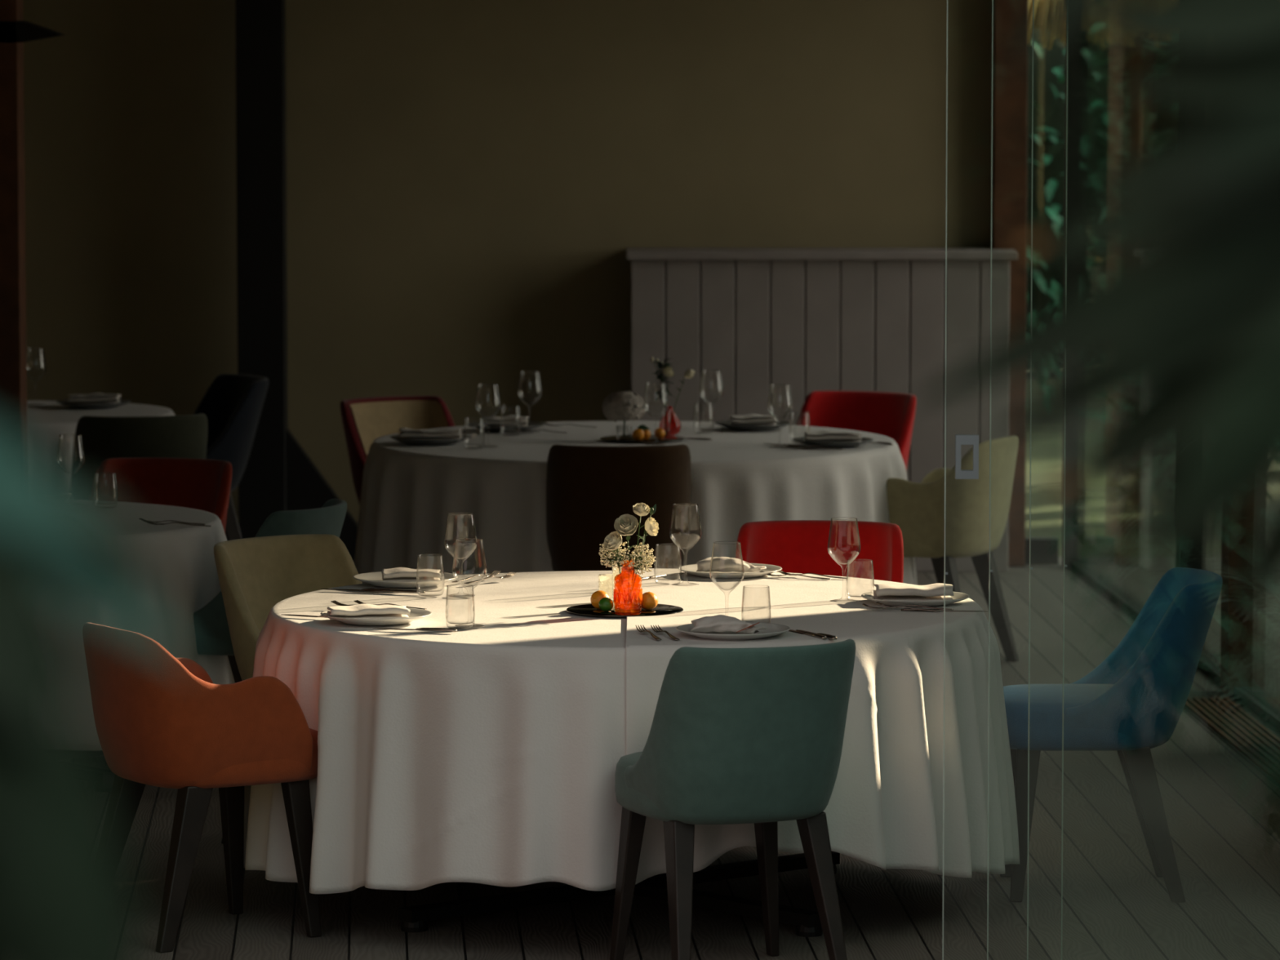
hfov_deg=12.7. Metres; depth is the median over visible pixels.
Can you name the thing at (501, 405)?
tumbler
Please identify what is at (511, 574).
fork
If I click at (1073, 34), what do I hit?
window frame
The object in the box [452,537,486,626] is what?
wine glass
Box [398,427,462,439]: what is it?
folded napkin
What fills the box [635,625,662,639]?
fork
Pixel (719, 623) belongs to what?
folded napkin
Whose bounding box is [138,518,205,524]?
fork
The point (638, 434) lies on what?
orange
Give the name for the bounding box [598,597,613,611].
lime
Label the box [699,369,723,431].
wine glass
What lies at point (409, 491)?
tablecloth
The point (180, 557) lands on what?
tablecloth
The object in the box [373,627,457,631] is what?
table knife
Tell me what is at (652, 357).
rosebud
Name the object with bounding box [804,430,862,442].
folded napkin
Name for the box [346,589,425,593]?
table knife
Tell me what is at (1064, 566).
door
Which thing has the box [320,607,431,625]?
dinner plate
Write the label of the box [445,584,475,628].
tumbler
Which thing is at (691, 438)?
table knife
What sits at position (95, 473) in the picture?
tumbler
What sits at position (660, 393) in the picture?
leafy branch
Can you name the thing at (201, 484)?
upholstered chair
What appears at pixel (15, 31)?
wooden column
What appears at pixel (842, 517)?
wine glass
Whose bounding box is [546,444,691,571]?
upholstered chair
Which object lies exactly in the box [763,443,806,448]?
table knife
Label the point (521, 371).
wine glass
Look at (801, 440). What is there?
dinner plate
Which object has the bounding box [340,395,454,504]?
upholstered chair
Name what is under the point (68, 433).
wine glass
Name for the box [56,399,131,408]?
dinner plate
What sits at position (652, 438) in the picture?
tray
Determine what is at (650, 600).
orange
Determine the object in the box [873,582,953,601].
folded napkin
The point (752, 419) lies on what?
folded napkin
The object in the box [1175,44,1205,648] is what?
trim
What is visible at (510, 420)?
folded napkin
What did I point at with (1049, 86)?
shrub
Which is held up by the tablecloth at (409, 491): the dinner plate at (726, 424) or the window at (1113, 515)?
the dinner plate at (726, 424)
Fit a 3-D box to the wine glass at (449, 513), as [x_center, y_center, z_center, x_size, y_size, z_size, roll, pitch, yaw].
[-0.461,0.192,14.789,0.085,0.212,0.085,0,5,0]
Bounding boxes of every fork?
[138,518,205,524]
[142,520,211,526]
[330,600,353,605]
[353,600,426,609]
[451,570,501,582]
[463,572,515,584]
[512,427,566,433]
[542,422,596,427]
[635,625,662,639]
[650,625,679,639]
[759,570,831,579]
[777,570,848,578]
[783,444,842,448]
[862,603,941,611]
[875,601,954,610]
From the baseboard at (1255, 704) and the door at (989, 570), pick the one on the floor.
the baseboard at (1255, 704)
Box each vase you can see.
[612,560,627,605]
[613,560,642,613]
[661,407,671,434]
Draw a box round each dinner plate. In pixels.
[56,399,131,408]
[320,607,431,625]
[352,571,457,587]
[390,434,471,444]
[466,421,545,431]
[675,622,790,639]
[678,563,782,578]
[714,420,792,430]
[791,436,873,447]
[861,591,969,607]
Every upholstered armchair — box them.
[82,622,321,952]
[886,435,1018,661]
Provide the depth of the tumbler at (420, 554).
14.81 m
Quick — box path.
[1266,463,1279,518]
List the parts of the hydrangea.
stem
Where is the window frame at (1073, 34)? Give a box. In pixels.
[1062,23,1078,568]
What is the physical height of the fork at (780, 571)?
0.015 m
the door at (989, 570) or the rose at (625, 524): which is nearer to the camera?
the door at (989, 570)
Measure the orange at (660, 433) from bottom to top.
0.037 m
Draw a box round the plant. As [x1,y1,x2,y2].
[0,426,198,959]
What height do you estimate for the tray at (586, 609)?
0.004 m
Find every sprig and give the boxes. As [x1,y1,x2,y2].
[598,538,630,570]
[627,542,655,577]
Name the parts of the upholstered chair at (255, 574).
backrest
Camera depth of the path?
26.51 m
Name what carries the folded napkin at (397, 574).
on the dinner plate at (375, 579)
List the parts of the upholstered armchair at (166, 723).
leg, leg, backrest, leg, seat, leg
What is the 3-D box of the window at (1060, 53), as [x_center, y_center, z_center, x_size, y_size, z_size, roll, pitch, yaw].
[1.605,-1.011,22.944,0.140,2.500,0.008,0,5,0]
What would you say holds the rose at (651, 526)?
in the bud vase at (622, 611)
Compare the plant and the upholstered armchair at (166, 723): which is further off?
the upholstered armchair at (166, 723)
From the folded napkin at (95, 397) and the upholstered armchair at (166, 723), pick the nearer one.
the upholstered armchair at (166, 723)
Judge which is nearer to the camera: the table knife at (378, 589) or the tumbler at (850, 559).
the tumbler at (850, 559)
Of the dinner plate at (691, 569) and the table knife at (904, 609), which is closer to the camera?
the table knife at (904, 609)
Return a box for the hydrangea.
[602,391,645,435]
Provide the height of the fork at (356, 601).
0.015 m
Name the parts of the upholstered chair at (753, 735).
leg, leg, seat, backrest, leg, leg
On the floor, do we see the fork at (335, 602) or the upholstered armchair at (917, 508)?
the upholstered armchair at (917, 508)
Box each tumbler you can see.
[93,472,117,507]
[416,554,444,595]
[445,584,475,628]
[463,416,484,448]
[499,404,520,435]
[653,543,681,582]
[693,402,714,432]
[741,584,771,621]
[788,411,809,442]
[845,559,874,599]
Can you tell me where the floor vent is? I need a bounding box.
[1183,697,1279,787]
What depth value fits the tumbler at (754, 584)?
14.05 m
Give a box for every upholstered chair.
[70,413,208,488]
[91,457,232,533]
[193,373,268,540]
[193,498,346,683]
[213,533,362,844]
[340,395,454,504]
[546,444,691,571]
[609,639,855,959]
[735,520,903,582]
[795,390,916,470]
[1000,567,1222,902]
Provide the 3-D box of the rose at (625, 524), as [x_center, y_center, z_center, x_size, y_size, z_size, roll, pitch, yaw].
[-0.034,0.202,14.361,0.061,0.235,0.058,0,5,0]
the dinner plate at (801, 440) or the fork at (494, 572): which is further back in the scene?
the dinner plate at (801, 440)
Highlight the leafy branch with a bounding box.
[652,358,672,435]
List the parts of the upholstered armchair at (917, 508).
seat, leg, backrest, leg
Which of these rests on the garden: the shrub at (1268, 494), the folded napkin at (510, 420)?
the shrub at (1268, 494)
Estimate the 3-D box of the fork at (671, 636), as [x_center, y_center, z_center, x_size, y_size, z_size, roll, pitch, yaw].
[0.062,0.368,13.874,0.023,0.015,0.197,-1,5,-16]
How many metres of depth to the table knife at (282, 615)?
14.31 m
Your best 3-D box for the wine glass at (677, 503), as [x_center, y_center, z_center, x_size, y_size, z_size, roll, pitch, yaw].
[0.119,0.169,15.053,0.085,0.212,0.085,0,5,0]
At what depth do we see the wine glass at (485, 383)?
19.47 m
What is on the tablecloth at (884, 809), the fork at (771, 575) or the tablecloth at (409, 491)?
the fork at (771, 575)
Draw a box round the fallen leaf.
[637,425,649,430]
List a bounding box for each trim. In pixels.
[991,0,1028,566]
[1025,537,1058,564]
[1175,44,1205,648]
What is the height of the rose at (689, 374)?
0.234 m
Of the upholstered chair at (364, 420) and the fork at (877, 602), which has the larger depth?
the upholstered chair at (364, 420)
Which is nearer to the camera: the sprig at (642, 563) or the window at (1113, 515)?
the sprig at (642, 563)
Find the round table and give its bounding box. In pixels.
[92,750,115,791]
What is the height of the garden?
0.255 m
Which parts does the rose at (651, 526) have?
stem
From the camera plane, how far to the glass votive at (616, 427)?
19.73 m
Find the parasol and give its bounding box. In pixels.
[1027,0,1065,48]
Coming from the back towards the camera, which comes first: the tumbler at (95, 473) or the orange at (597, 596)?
the tumbler at (95, 473)
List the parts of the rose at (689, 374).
stem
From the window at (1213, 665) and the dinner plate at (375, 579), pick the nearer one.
the dinner plate at (375, 579)
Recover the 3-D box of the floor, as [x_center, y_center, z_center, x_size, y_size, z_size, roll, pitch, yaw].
[-0.800,0.808,17.889,6.800,0.040,10.900,0,5,0]
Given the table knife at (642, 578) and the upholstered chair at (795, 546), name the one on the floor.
the upholstered chair at (795, 546)
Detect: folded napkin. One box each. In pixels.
[67,392,120,404]
[327,604,410,619]
[382,567,441,582]
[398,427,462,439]
[484,415,528,426]
[690,614,765,633]
[696,556,766,572]
[729,413,777,425]
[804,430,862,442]
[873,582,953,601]
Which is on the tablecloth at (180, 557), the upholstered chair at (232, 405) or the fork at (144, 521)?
the fork at (144, 521)
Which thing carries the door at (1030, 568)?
attached to the trim
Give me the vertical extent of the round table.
0.745 m
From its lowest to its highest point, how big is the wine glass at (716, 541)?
0.212 m
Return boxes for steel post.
[235,0,358,562]
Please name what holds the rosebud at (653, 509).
in the bud vase at (622, 611)
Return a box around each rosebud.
[628,503,656,604]
[650,356,662,383]
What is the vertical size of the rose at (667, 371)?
0.249 m
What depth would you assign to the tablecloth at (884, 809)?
14.08 m
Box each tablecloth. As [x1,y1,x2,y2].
[26,400,175,483]
[48,501,235,751]
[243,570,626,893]
[354,420,917,585]
[626,568,1019,884]
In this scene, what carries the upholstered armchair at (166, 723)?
on the floor
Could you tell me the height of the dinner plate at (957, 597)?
0.021 m
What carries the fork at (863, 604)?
on the tablecloth at (884, 809)
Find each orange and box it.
[590,590,609,608]
[632,428,644,440]
[639,591,657,609]
[643,429,650,439]
[654,427,665,438]
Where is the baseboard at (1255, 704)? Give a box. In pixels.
[1069,560,1279,731]
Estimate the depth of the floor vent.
17.89 m
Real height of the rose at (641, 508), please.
0.262 m
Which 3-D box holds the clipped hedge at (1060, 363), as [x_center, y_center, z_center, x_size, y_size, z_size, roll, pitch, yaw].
[4.003,-2.530,34.608,14.454,3.983,1.534,0,5,0]
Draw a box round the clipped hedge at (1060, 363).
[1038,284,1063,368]
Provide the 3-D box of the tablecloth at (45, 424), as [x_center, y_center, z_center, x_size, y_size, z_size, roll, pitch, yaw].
[-2.268,0.044,21.137,1.249,0.594,1.245,0,5,0]
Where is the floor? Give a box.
[96,556,1279,959]
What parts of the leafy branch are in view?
stem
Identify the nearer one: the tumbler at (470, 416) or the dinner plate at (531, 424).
the tumbler at (470, 416)
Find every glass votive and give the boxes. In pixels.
[598,573,617,600]
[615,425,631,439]
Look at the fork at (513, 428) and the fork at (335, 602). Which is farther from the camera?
the fork at (513, 428)
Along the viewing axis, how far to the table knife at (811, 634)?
13.88 m
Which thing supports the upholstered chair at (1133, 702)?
on the floor
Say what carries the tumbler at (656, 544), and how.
on the tablecloth at (884, 809)
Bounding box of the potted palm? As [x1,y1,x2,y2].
[903,0,1279,610]
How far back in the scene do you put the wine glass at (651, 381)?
19.56 m
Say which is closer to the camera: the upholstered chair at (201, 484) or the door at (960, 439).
the door at (960, 439)
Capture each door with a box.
[942,0,978,959]
[986,0,993,959]
[1026,0,1033,959]
[1060,31,1067,959]
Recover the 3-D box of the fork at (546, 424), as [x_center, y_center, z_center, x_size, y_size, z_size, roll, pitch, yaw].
[-0.249,-0.195,20.280,0.197,0.015,0.023,1,5,15]
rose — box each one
[603,531,627,606]
[613,514,638,606]
[628,502,650,602]
[635,517,658,565]
[657,365,673,422]
[666,369,695,435]
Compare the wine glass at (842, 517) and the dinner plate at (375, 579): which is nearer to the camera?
the wine glass at (842, 517)
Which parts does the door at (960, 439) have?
flush pull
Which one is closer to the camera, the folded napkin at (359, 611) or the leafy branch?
the folded napkin at (359, 611)
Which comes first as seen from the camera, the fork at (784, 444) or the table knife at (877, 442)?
the fork at (784, 444)
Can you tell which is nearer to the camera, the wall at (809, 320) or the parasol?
the wall at (809, 320)
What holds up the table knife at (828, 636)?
on the tablecloth at (884, 809)
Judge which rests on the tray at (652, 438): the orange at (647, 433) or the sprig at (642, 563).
the orange at (647, 433)
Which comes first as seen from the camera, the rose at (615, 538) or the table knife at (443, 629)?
the table knife at (443, 629)
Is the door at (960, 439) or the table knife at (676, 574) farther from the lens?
the table knife at (676, 574)
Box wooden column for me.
[0,0,65,446]
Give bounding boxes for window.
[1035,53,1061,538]
[1075,0,1179,610]
[1200,655,1220,671]
[1220,476,1266,696]
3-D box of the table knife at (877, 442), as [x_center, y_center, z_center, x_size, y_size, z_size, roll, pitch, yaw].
[0.799,-0.129,19.612,0.019,0.007,0.218,-3,6,-30]
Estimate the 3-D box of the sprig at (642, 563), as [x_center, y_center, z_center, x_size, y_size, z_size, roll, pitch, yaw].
[0.004,0.198,14.383,0.072,0.082,0.073,0,5,0]
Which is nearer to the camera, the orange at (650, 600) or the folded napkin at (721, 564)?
the orange at (650, 600)
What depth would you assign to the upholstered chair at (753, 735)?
13.31 m
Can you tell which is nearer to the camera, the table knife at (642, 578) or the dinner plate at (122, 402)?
the table knife at (642, 578)
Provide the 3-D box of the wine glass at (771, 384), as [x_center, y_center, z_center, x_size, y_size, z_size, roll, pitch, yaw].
[0.474,-0.218,19.456,0.085,0.212,0.085,0,5,0]
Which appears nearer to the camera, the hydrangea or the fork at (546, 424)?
the hydrangea
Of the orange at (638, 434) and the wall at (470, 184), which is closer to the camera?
the orange at (638, 434)
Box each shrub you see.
[1026,32,1065,408]
[1213,481,1275,528]
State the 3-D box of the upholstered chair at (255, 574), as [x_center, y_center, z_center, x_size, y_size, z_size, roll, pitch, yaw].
[-0.849,0.581,15.598,0.601,0.814,0.476,5,7,44]
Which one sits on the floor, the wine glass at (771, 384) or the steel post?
the steel post
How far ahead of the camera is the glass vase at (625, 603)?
14.53 m
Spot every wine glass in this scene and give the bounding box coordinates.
[26,347,46,405]
[56,433,84,479]
[444,512,477,596]
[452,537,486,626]
[475,382,500,446]
[517,370,542,431]
[643,381,667,444]
[669,502,702,584]
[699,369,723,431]
[709,541,744,610]
[767,383,792,447]
[826,516,860,600]
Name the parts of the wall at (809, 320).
cap rail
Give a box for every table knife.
[282,614,326,617]
[320,588,399,591]
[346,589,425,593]
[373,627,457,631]
[635,573,671,581]
[648,572,686,579]
[684,437,711,440]
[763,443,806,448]
[788,629,826,639]
[795,629,836,639]
[869,441,893,445]
[901,608,985,611]
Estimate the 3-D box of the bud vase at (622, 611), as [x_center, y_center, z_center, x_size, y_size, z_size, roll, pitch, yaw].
[-0.030,0.266,14.388,0.072,0.127,0.072,0,5,0]
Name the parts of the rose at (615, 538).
stem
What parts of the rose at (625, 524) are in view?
stem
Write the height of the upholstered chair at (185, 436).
0.814 m
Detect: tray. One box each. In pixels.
[566,602,683,617]
[600,435,685,442]
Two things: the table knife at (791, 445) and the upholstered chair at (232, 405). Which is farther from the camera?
the upholstered chair at (232, 405)
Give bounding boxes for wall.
[22,0,991,523]
[626,248,1017,572]
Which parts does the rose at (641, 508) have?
stem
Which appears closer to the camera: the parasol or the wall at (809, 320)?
the wall at (809, 320)
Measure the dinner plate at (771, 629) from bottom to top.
0.021 m
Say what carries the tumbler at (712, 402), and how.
on the tablecloth at (409, 491)
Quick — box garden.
[1025,368,1222,556]
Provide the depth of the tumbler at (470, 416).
19.42 m
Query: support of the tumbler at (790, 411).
on the tablecloth at (409, 491)
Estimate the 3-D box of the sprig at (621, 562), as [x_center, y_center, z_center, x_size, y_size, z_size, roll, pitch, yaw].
[-0.065,0.186,14.382,0.078,0.084,0.070,0,5,-3]
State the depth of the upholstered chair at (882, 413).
21.27 m
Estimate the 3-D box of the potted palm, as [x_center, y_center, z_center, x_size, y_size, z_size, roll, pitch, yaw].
[0.655,0.856,2.795,1.195,2.505,0.725,1,5,13]
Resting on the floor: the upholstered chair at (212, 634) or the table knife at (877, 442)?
the upholstered chair at (212, 634)
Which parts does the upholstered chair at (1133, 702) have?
leg, leg, seat, leg, backrest, leg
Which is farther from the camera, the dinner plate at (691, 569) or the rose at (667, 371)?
the rose at (667, 371)

